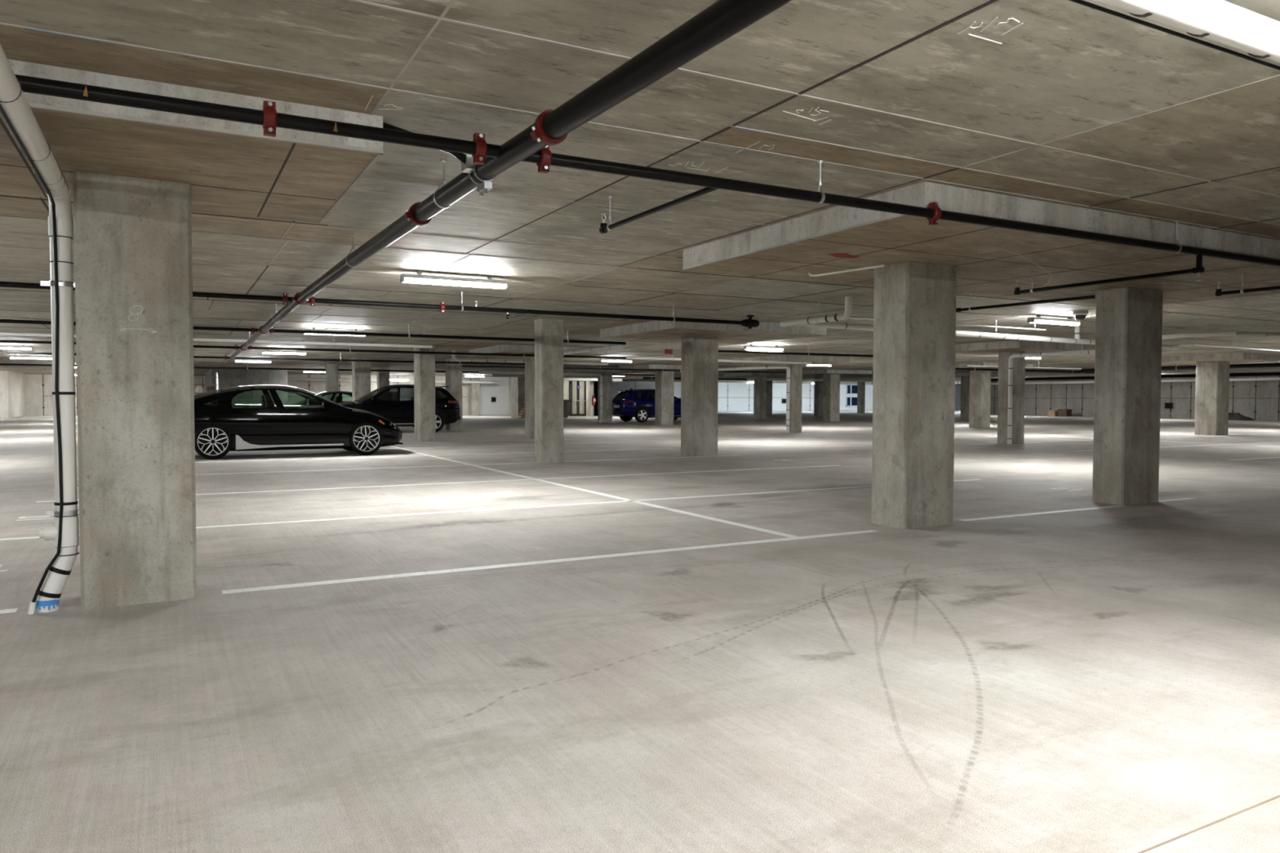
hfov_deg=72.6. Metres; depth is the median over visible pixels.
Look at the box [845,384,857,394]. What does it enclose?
window
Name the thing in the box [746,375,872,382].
drain pipe
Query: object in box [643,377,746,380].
branch
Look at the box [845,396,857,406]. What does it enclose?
window
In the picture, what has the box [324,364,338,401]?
concrete column
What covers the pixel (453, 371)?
concrete column
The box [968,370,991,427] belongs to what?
concrete column
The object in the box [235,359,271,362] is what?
ceiling light
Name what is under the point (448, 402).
tail lamp
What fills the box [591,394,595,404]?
fire extinguisher
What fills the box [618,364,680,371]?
panel
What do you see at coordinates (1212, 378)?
concrete column
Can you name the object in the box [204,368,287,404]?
wall
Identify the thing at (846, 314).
drain pipe
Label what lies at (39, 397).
wall
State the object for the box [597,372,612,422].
concrete column
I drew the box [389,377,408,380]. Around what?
ceiling light
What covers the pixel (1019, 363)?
concrete column
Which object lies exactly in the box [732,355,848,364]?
panel
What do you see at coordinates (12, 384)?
wall
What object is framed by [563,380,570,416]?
window
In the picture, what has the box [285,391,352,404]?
car
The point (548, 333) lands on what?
concrete column
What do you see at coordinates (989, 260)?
panel
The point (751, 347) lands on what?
ceiling light
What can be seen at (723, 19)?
pipe
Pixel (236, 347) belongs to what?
pipe
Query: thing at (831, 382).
concrete column
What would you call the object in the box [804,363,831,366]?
ceiling light
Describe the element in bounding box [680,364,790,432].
drain pipe
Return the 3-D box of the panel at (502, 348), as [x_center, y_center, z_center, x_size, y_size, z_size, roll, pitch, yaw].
[-3.061,-2.191,25.635,3.108,0.192,3.104,-1,2,-28]
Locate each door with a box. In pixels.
[570,380,586,416]
[588,381,597,416]
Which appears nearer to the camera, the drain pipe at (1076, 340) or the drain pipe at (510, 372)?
the drain pipe at (1076, 340)
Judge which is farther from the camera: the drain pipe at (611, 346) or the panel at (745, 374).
the panel at (745, 374)
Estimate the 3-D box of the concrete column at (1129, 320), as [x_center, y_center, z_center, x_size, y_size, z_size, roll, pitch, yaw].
[5.665,-0.346,10.128,0.700,2.454,0.380,-1,2,-28]
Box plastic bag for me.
[195,385,204,392]
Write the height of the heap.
0.429 m
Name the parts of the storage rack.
post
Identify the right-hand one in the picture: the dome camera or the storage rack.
the dome camera
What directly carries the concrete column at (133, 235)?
on the floor
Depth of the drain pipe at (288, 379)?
54.85 m
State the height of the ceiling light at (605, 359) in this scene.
0.138 m
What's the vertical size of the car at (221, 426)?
1.460 m
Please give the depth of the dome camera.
14.19 m
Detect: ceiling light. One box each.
[0,344,32,350]
[8,355,52,359]
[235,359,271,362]
[262,349,306,355]
[302,370,325,373]
[304,327,366,336]
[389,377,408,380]
[400,271,508,288]
[464,374,484,377]
[600,358,631,362]
[743,344,783,351]
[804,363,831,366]
[1025,356,1041,359]
[1027,315,1080,325]
[1093,0,1279,62]
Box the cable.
[1068,0,1279,70]
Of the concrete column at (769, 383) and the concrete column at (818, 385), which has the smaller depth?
the concrete column at (818, 385)
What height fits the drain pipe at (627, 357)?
0.299 m
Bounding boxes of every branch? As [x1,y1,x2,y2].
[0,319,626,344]
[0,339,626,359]
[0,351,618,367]
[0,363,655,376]
[462,365,786,373]
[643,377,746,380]
[718,350,873,357]
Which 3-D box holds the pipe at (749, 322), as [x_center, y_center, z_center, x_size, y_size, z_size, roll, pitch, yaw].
[-5.986,-1.641,10.477,17.500,0.310,1.044,-1,2,-28]
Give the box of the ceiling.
[0,0,1279,385]
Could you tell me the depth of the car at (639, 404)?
42.77 m
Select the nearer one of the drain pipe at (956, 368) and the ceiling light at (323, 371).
the drain pipe at (956, 368)
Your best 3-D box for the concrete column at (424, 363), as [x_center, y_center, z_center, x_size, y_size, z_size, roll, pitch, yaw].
[-6.008,-0.927,24.309,0.420,2.640,0.700,-1,2,-28]
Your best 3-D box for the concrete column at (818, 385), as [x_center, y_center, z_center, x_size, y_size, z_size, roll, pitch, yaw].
[12.391,-2.064,60.311,0.500,2.640,0.500,-1,2,-28]
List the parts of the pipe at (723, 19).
brace arm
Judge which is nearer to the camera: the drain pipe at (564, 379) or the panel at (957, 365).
the panel at (957, 365)
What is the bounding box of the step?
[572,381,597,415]
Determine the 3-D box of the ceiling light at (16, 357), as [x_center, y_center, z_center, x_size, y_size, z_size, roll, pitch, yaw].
[-20.995,-2.398,30.073,1.244,0.138,0.132,-1,2,-28]
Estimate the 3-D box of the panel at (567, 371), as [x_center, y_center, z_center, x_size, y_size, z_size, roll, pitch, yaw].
[-1.742,-2.765,43.234,3.000,0.187,2.800,-1,2,-28]
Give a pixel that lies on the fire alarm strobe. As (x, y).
(667, 351)
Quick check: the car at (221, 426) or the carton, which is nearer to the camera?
the car at (221, 426)
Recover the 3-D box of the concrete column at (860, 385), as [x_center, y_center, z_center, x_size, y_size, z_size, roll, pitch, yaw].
[17.913,-2.388,70.579,0.400,2.640,0.500,-1,2,-28]
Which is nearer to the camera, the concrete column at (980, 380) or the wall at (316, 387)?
the concrete column at (980, 380)
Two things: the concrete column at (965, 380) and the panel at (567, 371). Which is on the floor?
the concrete column at (965, 380)
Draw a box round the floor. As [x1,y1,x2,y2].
[0,409,1279,852]
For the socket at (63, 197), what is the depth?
4.74 m
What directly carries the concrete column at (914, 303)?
on the floor
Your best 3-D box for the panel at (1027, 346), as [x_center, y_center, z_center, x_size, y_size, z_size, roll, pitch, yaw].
[9.969,-2.090,23.318,3.000,0.187,2.800,-1,2,-28]
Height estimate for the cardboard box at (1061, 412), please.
0.504 m
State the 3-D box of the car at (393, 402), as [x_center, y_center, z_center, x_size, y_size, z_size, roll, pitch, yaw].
[-8.617,-0.633,29.994,4.600,1.670,2.238,-1,2,-28]
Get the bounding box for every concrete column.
[72,171,196,608]
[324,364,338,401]
[351,358,370,401]
[377,368,389,388]
[413,345,435,441]
[445,358,462,430]
[469,377,479,415]
[524,356,534,439]
[534,318,564,463]
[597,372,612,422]
[654,370,674,425]
[680,337,718,456]
[753,376,766,419]
[766,380,772,414]
[786,364,802,432]
[813,377,822,415]
[822,373,839,422]
[857,382,865,413]
[871,261,956,528]
[960,376,969,420]
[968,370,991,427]
[996,351,1025,444]
[1092,287,1163,505]
[1194,361,1230,435]
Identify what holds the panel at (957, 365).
attached to the ceiling
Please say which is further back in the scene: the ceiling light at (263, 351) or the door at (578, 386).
the door at (578, 386)
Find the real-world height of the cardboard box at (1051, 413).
0.404 m
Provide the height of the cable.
0.012 m
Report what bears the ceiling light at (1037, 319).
attached to the ceiling
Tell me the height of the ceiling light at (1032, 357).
0.138 m
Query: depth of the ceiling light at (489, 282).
10.06 m
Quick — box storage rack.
[193,372,217,399]
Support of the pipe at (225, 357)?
hanging from the ceiling
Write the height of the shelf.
0.040 m
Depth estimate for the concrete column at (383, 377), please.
44.59 m
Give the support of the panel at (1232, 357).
attached to the ceiling
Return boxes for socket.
[44,182,71,201]
[48,215,73,237]
[53,515,79,546]
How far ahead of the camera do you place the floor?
4.13 m
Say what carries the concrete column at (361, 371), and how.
on the floor
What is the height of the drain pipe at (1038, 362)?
0.249 m
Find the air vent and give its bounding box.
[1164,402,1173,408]
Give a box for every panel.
[0,58,383,223]
[468,344,606,358]
[565,367,644,373]
[600,320,826,343]
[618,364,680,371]
[682,181,1279,304]
[724,372,786,377]
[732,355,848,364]
[802,369,871,375]
[955,340,1095,355]
[955,362,1033,368]
[955,372,998,377]
[1161,352,1279,363]
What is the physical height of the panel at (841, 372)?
0.187 m
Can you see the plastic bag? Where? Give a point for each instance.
(199, 388)
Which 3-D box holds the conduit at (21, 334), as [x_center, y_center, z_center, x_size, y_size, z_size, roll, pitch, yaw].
[-11.942,-1.997,18.835,15.000,0.168,0.078,-1,2,-28]
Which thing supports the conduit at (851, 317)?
hanging from the ceiling
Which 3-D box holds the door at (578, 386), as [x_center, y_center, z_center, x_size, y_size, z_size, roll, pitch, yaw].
[-4.082,-1.892,57.654,1.100,2.400,0.200,-1,2,-28]
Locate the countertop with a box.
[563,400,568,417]
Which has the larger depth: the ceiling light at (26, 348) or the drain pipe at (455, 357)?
the drain pipe at (455, 357)
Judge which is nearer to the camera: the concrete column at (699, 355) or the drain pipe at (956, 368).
the concrete column at (699, 355)
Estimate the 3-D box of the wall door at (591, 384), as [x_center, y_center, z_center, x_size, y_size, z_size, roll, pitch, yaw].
[-4.652,-2.006,57.444,4.000,2.640,0.300,-1,2,-28]
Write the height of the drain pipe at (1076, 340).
0.349 m
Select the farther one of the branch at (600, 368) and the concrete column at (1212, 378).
the branch at (600, 368)
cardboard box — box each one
[1047,410,1057,416]
[1057,408,1072,416]
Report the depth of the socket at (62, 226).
4.83 m
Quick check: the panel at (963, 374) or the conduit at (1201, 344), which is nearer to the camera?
the conduit at (1201, 344)
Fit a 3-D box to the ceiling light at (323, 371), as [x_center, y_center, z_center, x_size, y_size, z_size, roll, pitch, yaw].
[-16.991,-2.899,45.657,1.244,0.138,0.132,-1,2,-28]
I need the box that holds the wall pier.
[511,377,524,417]
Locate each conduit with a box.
[0,332,432,347]
[808,264,884,276]
[826,314,1045,330]
[1192,336,1279,351]
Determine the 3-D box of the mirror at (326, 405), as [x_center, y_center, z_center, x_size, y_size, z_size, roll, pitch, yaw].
[-6.354,-0.425,17.664,0.150,0.150,0.300,-1,2,-28]
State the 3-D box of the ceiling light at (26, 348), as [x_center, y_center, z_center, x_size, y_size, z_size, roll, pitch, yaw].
[-17.436,-2.190,23.930,1.244,0.138,0.132,-1,2,-28]
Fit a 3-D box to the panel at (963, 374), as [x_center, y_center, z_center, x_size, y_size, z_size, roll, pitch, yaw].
[18.722,-2.928,49.546,3.000,0.187,2.800,-1,2,-28]
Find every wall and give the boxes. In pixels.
[0,371,26,417]
[26,373,205,415]
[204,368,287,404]
[287,373,508,415]
[508,377,511,414]
[563,381,568,399]
[612,381,960,411]
[990,375,1279,420]
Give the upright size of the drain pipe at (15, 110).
2.395 m
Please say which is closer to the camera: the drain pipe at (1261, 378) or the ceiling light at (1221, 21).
the ceiling light at (1221, 21)
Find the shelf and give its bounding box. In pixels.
[193,376,217,377]
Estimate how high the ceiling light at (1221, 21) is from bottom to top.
0.260 m
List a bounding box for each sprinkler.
[991,372,1279,381]
[1079,362,1279,372]
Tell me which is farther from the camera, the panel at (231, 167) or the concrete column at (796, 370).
the concrete column at (796, 370)
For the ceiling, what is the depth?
4.92 m
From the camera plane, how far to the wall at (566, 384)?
60.85 m
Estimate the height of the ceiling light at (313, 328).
0.138 m
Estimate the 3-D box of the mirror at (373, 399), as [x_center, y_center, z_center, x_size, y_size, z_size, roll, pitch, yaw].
[-8.801,-0.884,28.784,0.150,0.150,0.300,-1,2,-28]
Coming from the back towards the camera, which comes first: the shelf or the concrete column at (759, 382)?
the concrete column at (759, 382)
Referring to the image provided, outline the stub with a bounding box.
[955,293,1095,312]
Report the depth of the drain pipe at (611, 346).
20.73 m
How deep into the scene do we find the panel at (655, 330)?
16.90 m
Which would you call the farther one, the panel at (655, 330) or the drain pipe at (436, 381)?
the drain pipe at (436, 381)
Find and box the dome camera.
[1071,310,1088,320]
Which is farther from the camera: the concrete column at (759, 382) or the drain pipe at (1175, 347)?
the concrete column at (759, 382)
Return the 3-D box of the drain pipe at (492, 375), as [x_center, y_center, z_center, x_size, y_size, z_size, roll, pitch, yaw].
[-3.821,-2.840,47.908,9.000,0.348,0.148,-1,2,-28]
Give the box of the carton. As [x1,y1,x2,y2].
[206,386,214,391]
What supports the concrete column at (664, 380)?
on the floor
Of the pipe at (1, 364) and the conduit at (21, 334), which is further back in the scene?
the pipe at (1, 364)
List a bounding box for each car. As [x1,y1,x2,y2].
[194,384,402,459]
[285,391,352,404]
[337,384,460,432]
[612,388,680,422]
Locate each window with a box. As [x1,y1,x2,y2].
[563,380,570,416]
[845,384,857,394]
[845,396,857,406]
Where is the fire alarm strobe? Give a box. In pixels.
[664,342,672,354]
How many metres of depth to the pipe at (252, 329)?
16.65 m
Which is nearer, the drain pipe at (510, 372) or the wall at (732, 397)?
the drain pipe at (510, 372)
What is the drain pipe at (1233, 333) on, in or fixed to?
attached to the ceiling
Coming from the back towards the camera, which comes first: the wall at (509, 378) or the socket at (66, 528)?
the wall at (509, 378)
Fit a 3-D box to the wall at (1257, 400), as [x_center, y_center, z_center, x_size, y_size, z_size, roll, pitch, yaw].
[41.468,-1.316,39.289,0.420,2.640,65.600,-1,2,-28]
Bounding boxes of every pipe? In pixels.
[0,44,79,614]
[0,281,759,328]
[14,74,1279,296]
[224,0,791,364]
[287,377,498,383]
[435,380,494,383]
[451,351,608,364]
[479,370,602,422]
[491,373,643,378]
[563,343,625,354]
[563,377,622,381]
[625,355,812,364]
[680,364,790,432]
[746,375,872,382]
[779,296,852,327]
[797,320,1171,349]
[955,364,1094,373]
[966,362,1081,369]
[991,377,1279,384]
[1007,343,1180,444]
[1161,330,1279,339]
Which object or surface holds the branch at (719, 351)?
hanging from the ceiling
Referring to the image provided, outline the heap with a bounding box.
[1228,413,1254,420]
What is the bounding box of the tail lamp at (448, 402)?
[447,400,458,404]
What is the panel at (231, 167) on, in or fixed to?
attached to the ceiling
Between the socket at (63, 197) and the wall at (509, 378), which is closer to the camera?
the socket at (63, 197)
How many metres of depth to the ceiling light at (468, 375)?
54.72 m
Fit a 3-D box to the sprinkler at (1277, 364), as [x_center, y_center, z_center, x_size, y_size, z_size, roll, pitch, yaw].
[22.367,-2.127,27.935,0.158,0.358,17.900,-1,2,-28]
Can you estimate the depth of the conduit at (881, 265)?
8.26 m
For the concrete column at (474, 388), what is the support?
on the floor
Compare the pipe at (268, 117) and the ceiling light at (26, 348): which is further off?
the ceiling light at (26, 348)
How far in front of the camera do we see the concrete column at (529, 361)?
25.46 m
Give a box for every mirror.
[322,401,331,408]
[371,397,377,402]
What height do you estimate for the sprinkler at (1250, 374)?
0.333 m
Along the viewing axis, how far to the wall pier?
51.74 m

